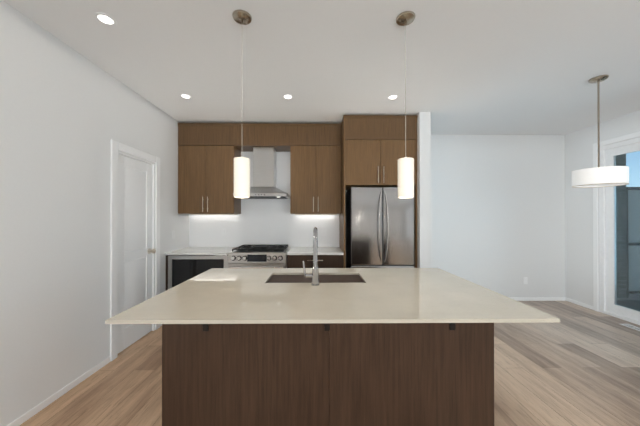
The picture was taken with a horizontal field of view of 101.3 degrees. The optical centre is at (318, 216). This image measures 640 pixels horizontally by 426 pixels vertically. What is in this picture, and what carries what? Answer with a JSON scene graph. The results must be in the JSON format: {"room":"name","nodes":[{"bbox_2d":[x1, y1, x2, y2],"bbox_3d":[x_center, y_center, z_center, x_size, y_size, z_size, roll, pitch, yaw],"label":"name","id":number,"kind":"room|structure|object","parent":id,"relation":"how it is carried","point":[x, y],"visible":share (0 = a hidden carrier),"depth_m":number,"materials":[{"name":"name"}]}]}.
{"room":"kitchen","nodes":[
{"label":"kitchen","id":0,"kind":"room"},
{"bbox_2d":[0,0,189,425],"bbox_3d":[-2.033,0.008,0.400,0.120,2.740,7.590,0,0,-1],"label":"wall","id":1,"kind":"structure","parent":0,"point":[61,113],"depth_m":2.00,"materials":[{"name":"paint"}]},
{"bbox_2d":[7,356,109,425],"bbox_3d":[-1.958,1.347,-0.375,0.013,0.055,5.750,0,0,-1],"label":"baseboard","id":2,"kind":"structure","parent":1,"relation":"attached to","point":[27,415],"depth_m":1.98,"materials":[{"name":"paint"}]},
{"bbox_2d":[110,140,159,361],"bbox_3d":[-2.047,0.329,2.893,0.137,2.120,0.780,0,0,-1],"label":"door frame","id":3,"kind":"structure","parent":1,"relation":"in","point":[116,147],"depth_m":2.58,"materials":[{"name":"paint"}]},
{"bbox_2d":[118,154,155,353],"bbox_3d":[-1.992,0.378,2.894,0.111,2.006,0.568,0,0,-1],"label":"pantry door","id":4,"kind":"structure","parent":3,"relation":"attached to","point":[135,250],"depth_m":2.85,"materials":[{"name":"paint"}]},
{"bbox_2d":[188,190,347,267],"bbox_3d":[-0.284,0.024,4.152,3.450,2.740,0.120,0,0,-1],"label":"wall","id":5,"kind":"structure","parent":0,"point":[345,190],"depth_m":4.10,"materials":[{"name":"paint"}]},
{"bbox_2d":[178,123,233,214],"bbox_3d":[-1.606,-0.679,3.906,0.795,1.285,0.348,0,0,-1],"label":"upper cabinet","id":6,"kind":"object","parent":5,"relation":"attached to","point":[208,153],"depth_m":3.73,"materials":[{"name":"brown wood"}]},
{"bbox_2d":[233,147,289,198],"bbox_3d":[-0.806,-0.635,3.836,0.736,0.739,0.484,0,0,-1],"label":"range hood","id":7,"kind":"object","parent":5,"relation":"attached to","point":[264,173],"visible":0.85,"depth_m":3.82,"materials":[{"name":"silver metal"}]},
{"bbox_2d":[234,123,289,214],"bbox_3d":[-0.807,-0.679,3.914,0.803,1.285,0.348,0,0,-1],"label":"upper cabinet","id":8,"kind":"object","parent":5,"relation":"attached to","point":[247,136],"depth_m":3.74,"materials":[{"name":"brown wood"}]},
{"bbox_2d":[290,123,340,214],"bbox_3d":[-0.043,-0.679,3.921,0.726,1.285,0.348,0,0,-1],"label":"upper cabinet","id":9,"kind":"object","parent":5,"relation":"attached to","point":[315,148],"depth_m":3.75,"materials":[{"name":"brown wood"}]},
{"bbox_2d":[3,0,639,134],"bbox_3d":[1.071,-1.391,0.541,6.330,0.060,7.800,0,0,-1],"label":"ceiling","id":10,"kind":"structure","parent":0,"point":[503,67],"depth_m":2.24,"materials":[{"name":"paint"}]},
{"bbox_2d":[94,12,116,25],"bbox_3d":[-1.466,-1.353,1.806,0.124,0.006,0.124,0,0,-1],"label":"recessed light","id":11,"kind":"object","parent":10,"relation":"in","point":[104,18],"visible":1,"depth_m":1.81,"materials":[{"name":"white plastic"}]},
{"bbox_2d":[180,94,191,98],"bbox_3d":[-1.498,-1.348,2.956,0.124,0.006,0.124,0,0,-1],"label":"recessed light","id":12,"kind":"object","parent":10,"relation":"in","point":[185,96],"visible":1,"depth_m":2.96,"materials":[{"name":"white plastic"}]},
{"bbox_2d":[232,9,251,197],"bbox_3d":[-0.521,-0.740,1.783,0.128,1.231,0.128,0,0,-1],"label":"pendant light","id":13,"kind":"object","parent":10,"relation":"hanging from","point":[242,169],"visible":0.98,"depth_m":1.74,"materials":[{"name":"white glass"}]},
{"bbox_2d":[282,94,292,99],"bbox_3d":[-0.348,-1.348,2.967,0.124,0.006,0.124,0,0,-1],"label":"recessed light","id":14,"kind":"object","parent":10,"relation":"in","point":[287,96],"visible":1,"depth_m":2.96,"materials":[{"name":"white plastic"}]},
{"bbox_2d":[387,95,398,99],"bbox_3d":[0.842,-1.348,2.979,0.124,0.006,0.124,0,0,-1],"label":"recessed light","id":15,"kind":"object","parent":10,"relation":"in","point":[392,97],"visible":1,"depth_m":2.98,"materials":[{"name":"white plastic"}]},
{"bbox_2d":[396,11,414,197],"bbox_3d":[0.594,-0.740,1.794,0.128,1.231,0.128,0,0,-1],"label":"pendant light","id":16,"kind":"object","parent":10,"relation":"hanging from","point":[405,166],"visible":1,"depth_m":1.75,"materials":[{"name":"white glass"}]},
{"bbox_2d":[572,75,628,187],"bbox_3d":[2.746,-0.824,2.576,0.387,1.055,0.387,0,0,-1],"label":"pendant light","id":17,"kind":"object","parent":10,"relation":"hanging from","point":[607,176],"visible":1,"depth_m":2.50,"materials":[{"name":"white glass"}]},
{"bbox_2d":[20,301,639,425],"bbox_3d":[1.071,1.409,0.529,6.330,0.060,7.800,0,0,-1],"label":"floor","id":18,"kind":"structure","parent":0,"point":[577,365],"depth_m":2.21,"materials":[{"name":"brown wood"}]},
{"bbox_2d":[166,256,227,289],"bbox_3d":[-1.596,0.951,3.746,0.813,0.884,0.651,0,0,-1],"label":"beverage fridge","id":19,"kind":"object","parent":18,"relation":"on","point":[179,269],"depth_m":3.43,"materials":[{"name":"silver metal"}]},
{"bbox_2d":[165,248,233,255],"bbox_3d":[-1.595,0.492,3.738,0.813,0.030,0.672,0,0,-1],"label":"countertop","id":20,"kind":"structure","parent":19,"relation":"on","point":[185,251],"depth_m":3.45,"materials":[{"name":"white stone"}]},
{"bbox_2d":[228,245,290,267],"bbox_3d":[-0.805,0.910,3.707,0.760,0.965,0.723,0,0,-1],"label":"range","id":21,"kind":"object","parent":18,"relation":"on","point":[258,256],"visible":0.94,"depth_m":3.42,"materials":[{"name":"silver metal"}]},
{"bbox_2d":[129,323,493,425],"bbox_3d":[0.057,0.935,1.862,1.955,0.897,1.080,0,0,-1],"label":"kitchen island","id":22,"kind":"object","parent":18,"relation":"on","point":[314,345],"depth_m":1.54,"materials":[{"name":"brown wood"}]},
{"bbox_2d":[105,267,559,323],"bbox_3d":[0.065,0.477,1.784,2.052,0.017,1.200,0,0,-1],"label":"island countertop","id":23,"kind":"structure","parent":22,"relation":"on","point":[217,295],"depth_m":1.44,"materials":[{"name":"beige stone"}]},
{"bbox_2d":[301,227,320,286],"bbox_3d":[-0.055,0.274,1.892,0.115,0.389,0.261,0,0,-1],"label":"faucet","id":24,"kind":"object","parent":23,"relation":"on","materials":[{"name":"silver metal"}]},
{"bbox_2d":[269,271,364,282],"bbox_3d":[-0.024,0.583,2.017,0.754,0.217,0.380,0,0,-1],"label":"sink","id":25,"kind":"object","parent":23,"relation":"in","point":[278,276],"depth_m":2.09,"materials":[{"name":"silver metal"}]},
{"bbox_2d":[287,256,342,267],"bbox_3d":[-0.050,0.951,3.764,0.743,0.884,0.647,0,0,-1],"label":"base cabinet","id":26,"kind":"object","parent":18,"relation":"on","point":[292,261],"depth_m":3.44,"materials":[{"name":"brown wood"}]},
{"bbox_2d":[287,248,343,255],"bbox_3d":[-0.050,0.492,3.753,0.743,0.030,0.672,0,0,-1],"label":"countertop","id":27,"kind":"structure","parent":26,"relation":"on","point":[292,251],"depth_m":3.44,"materials":[{"name":"white stone"}]},
{"bbox_2d":[340,115,417,267],"bbox_3d":[0.810,0.032,3.760,0.977,2.720,0.681,0,0,-1],"label":"tall cabinet","id":28,"kind":"object","parent":18,"relation":"on","point":[372,149],"visible":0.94,"depth_m":3.46,"materials":[{"name":"brown wood"}]},
{"bbox_2d":[346,187,414,267],"bbox_3d":[0.843,0.505,3.735,0.840,1.775,0.674,0,0,-1],"label":"fridge","id":29,"kind":"object","parent":18,"relation":"on","point":[380,227],"visible":0.67,"depth_m":3.45,"materials":[{"name":"silver metal"}]},
{"bbox_2d":[620,324,639,330],"bbox_3d":[3.925,1.387,3.228,0.110,0.006,0.300,0,0,-1],"label":"floor vent","id":30,"kind":"object","parent":18,"relation":"in","point":[633,327],"visible":1,"depth_m":3.29,"materials":[{"name":"white plastic"}]},
{"bbox_2d":[417,112,431,267],"bbox_3d":[1.372,0.022,3.734,0.145,2.740,0.690,0,0,-1],"label":"wall","id":31,"kind":"structure","parent":0,"point":[424,137],"depth_m":3.39,"materials":[{"name":"paint"}]},
{"bbox_2d":[432,135,563,296],"bbox_3d":[2.708,0.025,4.392,2.740,2.740,0.120,0,0,-1],"label":"wall","id":32,"kind":"structure","parent":0,"point":[504,214],"depth_m":4.33,"materials":[{"name":"paint"}]},
{"bbox_2d":[523,277,527,283],"bbox_3d":[3.409,1.065,4.329,0.070,0.115,0.008,0,0,-1],"label":"electrical outlet","id":33,"kind":"object","parent":32,"relation":"attached to","point":[525,280],"visible":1,"depth_m":4.33,"materials":[{"name":"white plastic"}]},
{"bbox_2d":[509,297,564,300],"bbox_3d":[2.759,1.367,4.320,2.640,0.055,0.013,0,0,-1],"label":"baseboard","id":34,"kind":"structure","parent":32,"relation":"attached to","point":[515,298],"depth_m":4.32,"materials":[{"name":"paint"}]},
{"bbox_2d":[564,110,639,305],"bbox_3d":[4.176,0.009,0.566,0.120,2.740,7.800,0,0,-1],"label":"wall","id":35,"kind":"structure","parent":0,"point":[578,145],"depth_m":4.08,"materials":[{"name":"paint"}]},
{"bbox_2d":[565,297,592,309],"bbox_3d":[4.074,1.366,4.097,0.013,0.055,0.423,0,0,-1],"label":"baseboard","id":36,"kind":"structure","parent":35,"relation":"attached to","point":[566,299],"depth_m":4.10,"materials":[{"name":"paint"}]},
{"bbox_2d":[593,132,639,324],"bbox_3d":[4.141,0.156,2.906,0.135,2.465,1.972,0,0,-1],"label":"patio door","id":37,"kind":"structure","parent":35,"relation":"in","point":[604,287],"depth_m":3.70,"materials":[{"name":"paint"}]},
{"bbox_2d":[616,154,639,310],"bbox_3d":[5.610,-0.232,2.846,2.788,3.360,4.090,0,0,-1],"label":"balcony","id":38,"kind":"object","parent":35,"relation":"attached to","point":[621,232],"depth_m":4.51,"materials":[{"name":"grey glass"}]}
]}

